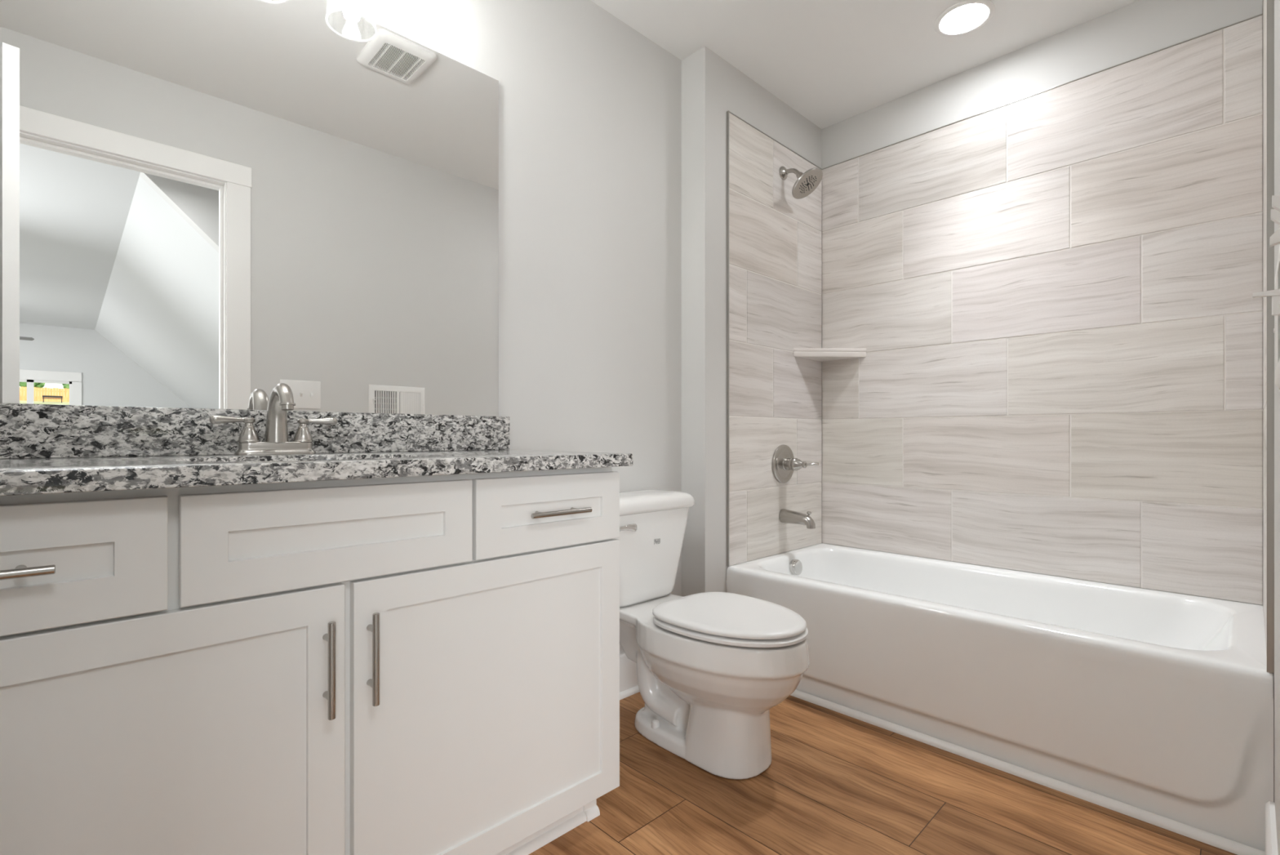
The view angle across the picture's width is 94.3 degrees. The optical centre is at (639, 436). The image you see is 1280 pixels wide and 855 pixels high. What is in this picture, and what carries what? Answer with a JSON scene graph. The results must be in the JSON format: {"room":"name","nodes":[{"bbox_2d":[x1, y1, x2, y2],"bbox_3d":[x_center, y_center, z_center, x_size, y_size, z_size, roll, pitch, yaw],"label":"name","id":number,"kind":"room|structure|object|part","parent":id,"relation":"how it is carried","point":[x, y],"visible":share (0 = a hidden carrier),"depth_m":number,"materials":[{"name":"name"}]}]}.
{"room":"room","nodes":[
{"label":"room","id":0,"kind":"room"},
{"bbox_2d":[10,0,681,653],"bbox_3d":[-0.651,-0.288,1.675,2.184,2.465,0.100,0,0,-44],"label":"wall","id":1,"kind":"structure","parent":0,"point":[590,106],"depth_m":2.04,"materials":[{"name":"grey paint"}]},
{"bbox_2d":[0,0,498,416],"bbox_3d":[-0.869,-0.573,1.389,1.212,1.023,0.007,0,0,-44],"label":"wall mirror","id":2,"kind":"object","parent":1,"relation":"attached to","point":[212,204],"visible":0.88,"depth_m":1.34,"materials":[{"name":"silver mirror"}]},
{"bbox_2d":[0,403,509,458],"bbox_3d":[-0.863,-0.010,1.385,1.273,0.101,0.019,0,0,-44],"label":"backsplash","id":3,"kind":"structure","parent":1,"relation":"attached to","point":[26,430],"depth_m":1.27,"materials":[{"name":"stone"}]},
{"bbox_2d":[619,652,639,699],"bbox_3d":[-0.117,0.870,2.102,0.824,0.148,0.031,0,0,-44],"label":"baseboard","id":4,"kind":"structure","parent":1,"relation":"attached to","point":[628,686],"depth_m":2.17,"materials":[{"name":"white wood"}]},
{"bbox_2d":[681,45,822,596],"bbox_3d":[0.537,-0.288,2.736,0.998,2.465,0.232,0,0,-44],"label":"wall","id":5,"kind":"structure","parent":0,"point":[775,236],"depth_m":2.49,"materials":[{"name":"beige tile"}]},
{"bbox_2d":[726,110,822,566],"bbox_3d":[0.625,-0.396,2.664,0.752,1.844,0.010,0,0,-44],"label":"trim","id":6,"kind":"structure","parent":5,"relation":"attached to","point":[728,111],"depth_m":2.40,"materials":[{"name":"silver metal"}]},
{"bbox_2d":[772,444,818,483],"bbox_3d":[0.698,0.124,2.623,0.175,0.175,0.156,0,0,-44],"label":"shower valve","id":7,"kind":"object","parent":5,"relation":"attached to","point":[784,461],"visible":1,"depth_m":2.64,"materials":[{"name":"silver metal"}]},
{"bbox_3d":[0.705,0.124,2.616,0.057,0.057,0.064,0,0,-44],"label":"handle","id":8,"kind":"part","parent":7,"relation":"part of","materials":[{"name":"silver metal"}]},
{"bbox_3d":[0.751,0.121,2.597,0.063,0.015,0.017,0,0,-2],"label":"lever","id":9,"kind":"part","parent":7,"relation":"part of","materials":[{"name":"silver metal"}]},
{"bbox_2d":[778,508,815,528],"bbox_3d":[0.700,0.362,2.622,0.063,0.072,0.159,0,0,-44],"label":"tub spout","id":10,"kind":"object","parent":5,"relation":"attached to","point":[787,516],"visible":1,"depth_m":2.61,"materials":[{"name":"silver metal"}]},
{"bbox_2d":[779,165,822,199],"bbox_3d":[0.712,-1.138,2.618,0.153,0.160,0.182,0,0,-44],"label":"shower fixture","id":11,"kind":"object","parent":5,"relation":"attached to","point":[806,182],"visible":1,"depth_m":2.60,"materials":[{"name":"silver metal"}]},
{"bbox_3d":[0.678,-1.173,2.648,0.020,0.051,0.092,0,0,-44],"label":"shower arm","id":12,"kind":"part","parent":11,"relation":"part of","materials":[{"name":"silver metal"}]},
{"bbox_2d":[793,347,866,361],"bbox_3d":[0.881,-0.388,2.751,0.260,0.040,0.227,0,0,-44],"label":"corner shelf","id":13,"kind":"object","parent":5,"relation":"attached to","point":[822,354],"visible":1,"depth_m":2.75,"materials":[{"name":"white stone"}]},
{"bbox_2d":[590,0,1138,128],"bbox_3d":[0.319,-1.571,1.393,3.182,0.100,1.856,0,0,-44],"label":"ceiling","id":14,"kind":"structure","parent":0,"point":[832,62],"depth_m":2.26,"materials":[{"name":"white paint"}]},
{"bbox_2d":[933,0,995,36],"bbox_3d":[1.176,-1.517,2.155,0.193,0.006,0.193,0,0,-44],"label":"recessed light","id":15,"kind":"object","parent":14,"relation":"in","point":[966,16],"visible":1,"depth_m":2.15,"materials":[{"name":"white glass"}]},
{"bbox_2d":[528,691,1236,854],"bbox_3d":[0.336,1.004,1.340,3.032,0.120,1.756,0,0,-44],"label":"floor","id":16,"kind":"structure","parent":0,"point":[834,783],"depth_m":1.51,"materials":[{"name":"brown wood"}]},
{"bbox_2d":[0,466,619,854],"bbox_3d":[-0.673,0.508,1.190,1.260,0.872,0.564,0,0,-44],"label":"vanity cabinet","id":17,"kind":"object","parent":16,"relation":"on","point":[428,664],"visible":1,"depth_m":0.97,"materials":[{"name":"white wood"}]},
{"bbox_3d":[-0.799,0.167,0.699,0.158,0.012,0.035,0,0,-44],"label":"handle","id":18,"kind":"part","parent":17,"relation":"part of","materials":[{"name":"silver metal"}]},
{"bbox_3d":[-0.818,0.167,0.720,0.382,0.161,0.019,0,0,-44],"label":"drawer","id":19,"kind":"part","parent":17,"relation":"part of","materials":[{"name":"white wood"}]},
{"bbox_3d":[-0.729,0.555,0.807,0.610,0.604,0.019,0,0,-44],"label":"door","id":20,"kind":"part","parent":17,"relation":"part of","materials":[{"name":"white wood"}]},
{"bbox_2d":[0,449,632,495],"bbox_3d":[-0.672,0.056,1.188,1.272,0.030,0.569,0,0,-44],"label":"countertop","id":21,"kind":"structure","parent":17,"relation":"on","point":[18,476],"depth_m":0.95,"materials":[{"name":"stone"}]},
{"bbox_2d":[209,382,337,455],"bbox_3d":[-0.793,-0.038,1.312,0.249,0.158,0.131,0,0,-44],"label":"sink faucet","id":22,"kind":"object","parent":21,"relation":"on","point":[281,401],"visible":1,"depth_m":1.32,"materials":[{"name":"silver metal"}]},
{"bbox_3d":[-0.882,-0.036,1.273,0.068,0.019,0.022,0,0,-44],"label":"lever","id":23,"kind":"part","parent":22,"relation":"part of","materials":[{"name":"silver metal"}]},
{"bbox_3d":[-0.859,-0.014,1.303,0.043,0.054,0.043,0,0,-44],"label":"handle","id":24,"kind":"part","parent":22,"relation":"part of","materials":[{"name":"silver metal"}]},
{"bbox_3d":[-0.821,0.026,1.340,0.159,0.029,0.053,0,0,-44],"label":"plate","id":25,"kind":"part","parent":22,"relation":"part of","materials":[{"name":"silver metal"}]},
{"bbox_3d":[-0.793,-0.052,1.312,0.047,0.131,0.126,0,0,-44],"label":"spout","id":26,"kind":"part","parent":22,"relation":"part of","materials":[{"name":"silver metal"}]},
{"bbox_3d":[-0.782,-0.014,1.377,0.043,0.054,0.043,0,0,-44],"label":"handle","id":27,"kind":"part","parent":22,"relation":"part of","materials":[{"name":"silver metal"}]},
{"bbox_3d":[-0.752,-0.036,1.399,0.068,0.019,0.022,0,0,-44],"label":"lever","id":28,"kind":"part","parent":22,"relation":"part of","materials":[{"name":"silver metal"}]},
{"bbox_3d":[-0.512,0.383,0.978,0.012,0.158,0.035,0,0,-44],"label":"handle","id":29,"kind":"part","parent":17,"relation":"part of","materials":[{"name":"silver metal"}]},
{"bbox_3d":[-0.461,0.383,1.027,0.012,0.158,0.035,0,0,-44],"label":"handle","id":30,"kind":"part","parent":17,"relation":"part of","materials":[{"name":"silver metal"}]},
{"bbox_3d":[-0.278,0.555,1.244,0.618,0.604,0.019,0,0,-44],"label":"door","id":31,"kind":"part","parent":17,"relation":"part of","materials":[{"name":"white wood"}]},
{"bbox_3d":[-0.195,0.167,1.325,0.386,0.161,0.019,0,0,-44],"label":"drawer","id":32,"kind":"part","parent":17,"relation":"part of","materials":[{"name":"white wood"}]},
{"bbox_3d":[-0.554,0.916,1.056,1.240,0.056,0.027,0,0,-44],"label":"shoe moulding","id":33,"kind":"part","parent":17,"relation":"part of","materials":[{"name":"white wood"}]},
{"bbox_3d":[-0.177,0.167,1.304,0.158,0.012,0.035,0,0,-44],"label":"handle","id":34,"kind":"part","parent":17,"relation":"part of","materials":[{"name":"silver metal"}]},
{"bbox_2d":[612,488,809,779],"bbox_3d":[0.164,0.569,1.848,0.453,0.748,0.771,0,0,-44],"label":"toilet","id":35,"kind":"object","parent":16,"relation":"on","point":[712,667],"visible":0.94,"depth_m":1.69,"materials":[{"name":"white ceramic"}]},
{"bbox_3d":[-0.048,0.290,1.873,0.088,0.027,0.021,0,0,-41],"label":"flush lever","id":36,"kind":"part","parent":35,"relation":"part of","materials":[{"name":"silver metal"}]},
{"bbox_3d":[-0.028,0.403,2.046,0.426,0.302,0.203,0,0,-44],"label":"tank","id":37,"kind":"part","parent":35,"relation":"part of","materials":[{"name":"white ceramic"}]},
{"bbox_3d":[-0.026,0.223,2.044,0.453,0.056,0.225,0,0,-44],"label":"tank lid","id":38,"kind":"part","parent":35,"relation":"part of","materials":[{"name":"white ceramic"}]},
{"bbox_3d":[0.170,0.749,1.842,0.382,0.388,0.754,0,0,-44],"label":"bowl","id":39,"kind":"part","parent":35,"relation":"part of","materials":[{"name":"white ceramic"}]},
{"bbox_3d":[0.272,0.519,1.737,0.364,0.019,0.438,0,0,-44],"label":"lid","id":40,"kind":"part","parent":35,"relation":"part of","materials":[{"name":"white plastic"}]},
{"bbox_3d":[0.275,0.543,1.734,0.368,0.014,0.437,0,0,-44],"label":"seat","id":41,"kind":"part","parent":35,"relation":"part of","materials":[{"name":"white plastic"}]},
{"bbox_2d":[726,542,1273,851],"bbox_3d":[1.150,0.735,2.124,0.769,0.416,1.516,0,0,-44],"label":"bathtub","id":42,"kind":"object","parent":16,"relation":"on","point":[1161,703],"visible":0.82,"depth_m":1.72,"materials":[{"name":"white ceramic"}]},
{"bbox_3d":[0.688,0.581,2.636,0.069,0.070,0.044,0,0,-44],"label":"overflow plate","id":43,"kind":"part","parent":42,"relation":"part of","materials":[{"name":"silver metal"}]},
{"bbox_2d":[790,689,1265,854],"bbox_3d":[0.867,0.935,1.849,0.019,0.019,1.516,0,0,-44],"label":"trim","id":44,"kind":"structure","parent":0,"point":[1210,838],"depth_m":1.60,"materials":[{"name":"white wood"}]},
{"bbox_2d":[821,0,1263,604],"bbox_3d":[1.499,-0.288,2.383,0.110,2.465,1.632,0,0,-44],"label":"wall","id":45,"kind":"structure","parent":0,"point":[1048,295],"depth_m":2.21,"materials":[{"name":"beige tile"}]},
{"bbox_2d":[822,13,1262,169],"bbox_3d":[1.422,-1.316,2.389,0.012,0.003,1.500,0,0,-44],"label":"trim","id":46,"kind":"structure","parent":45,"relation":"attached to","point":[1260,14],"depth_m":2.21,"materials":[{"name":"silver metal"}]},
{"bbox_2d":[1262,0,1279,854],"bbox_3d":[0.886,-0.288,0.737,3.082,2.465,0.125,0,0,-44],"label":"wall","id":47,"kind":"structure","parent":0,"point":[1277,2],"depth_m":1.29,"materials":[{"name":"grey paint"}]},
{"bbox_2d":[1253,245,1279,389],"bbox_3d":[0.946,-0.175,0.893,0.306,0.196,0.034,0,0,-44],"label":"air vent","id":48,"kind":"object","parent":47,"relation":"in","point":[1275,294],"visible":1,"depth_m":0.84,"materials":[{"name":"white"}]},
{"bbox_3d":[0.848,-0.180,0.803,0.008,0.034,0.027,0,0,-44],"label":"damper lever","id":49,"kind":"part","parent":48,"relation":"part of","materials":[{"name":"white metal"}]},
{"bbox_3d":[0.955,-0.175,0.884,0.306,0.196,0.010,0,0,-44],"label":"register frame","id":50,"kind":"part","parent":48,"relation":"part of","materials":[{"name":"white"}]},
{"bbox_2d":[1262,0,1274,673],"bbox_3d":[1.674,-0.396,1.583,0.752,1.844,0.012,0,0,-44],"label":"trim","id":51,"kind":"structure","parent":47,"relation":"attached to","point":[1270,3],"depth_m":1.32,"materials":[{"name":"silver metal"}]},
{"bbox_2d":[1265,800,1278,854],"bbox_3d":[0.913,0.870,0.859,1.271,0.148,0.031,0,0,-44],"label":"baseboard","id":52,"kind":"structure","parent":47,"relation":"attached to","point":[1271,842],"depth_m":1.21,"materials":[{"name":"white wood"}]},
{"bbox_2d":[1269,195,1279,247],"bbox_3d":[0.611,-0.204,0.559,0.178,0.137,0.022,0,0,-44],"label":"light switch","id":53,"kind":"object","parent":47,"relation":"attached to","point":[1274,239],"visible":1,"depth_m":0.56,"materials":[{"name":"white plastic"}]}
]}

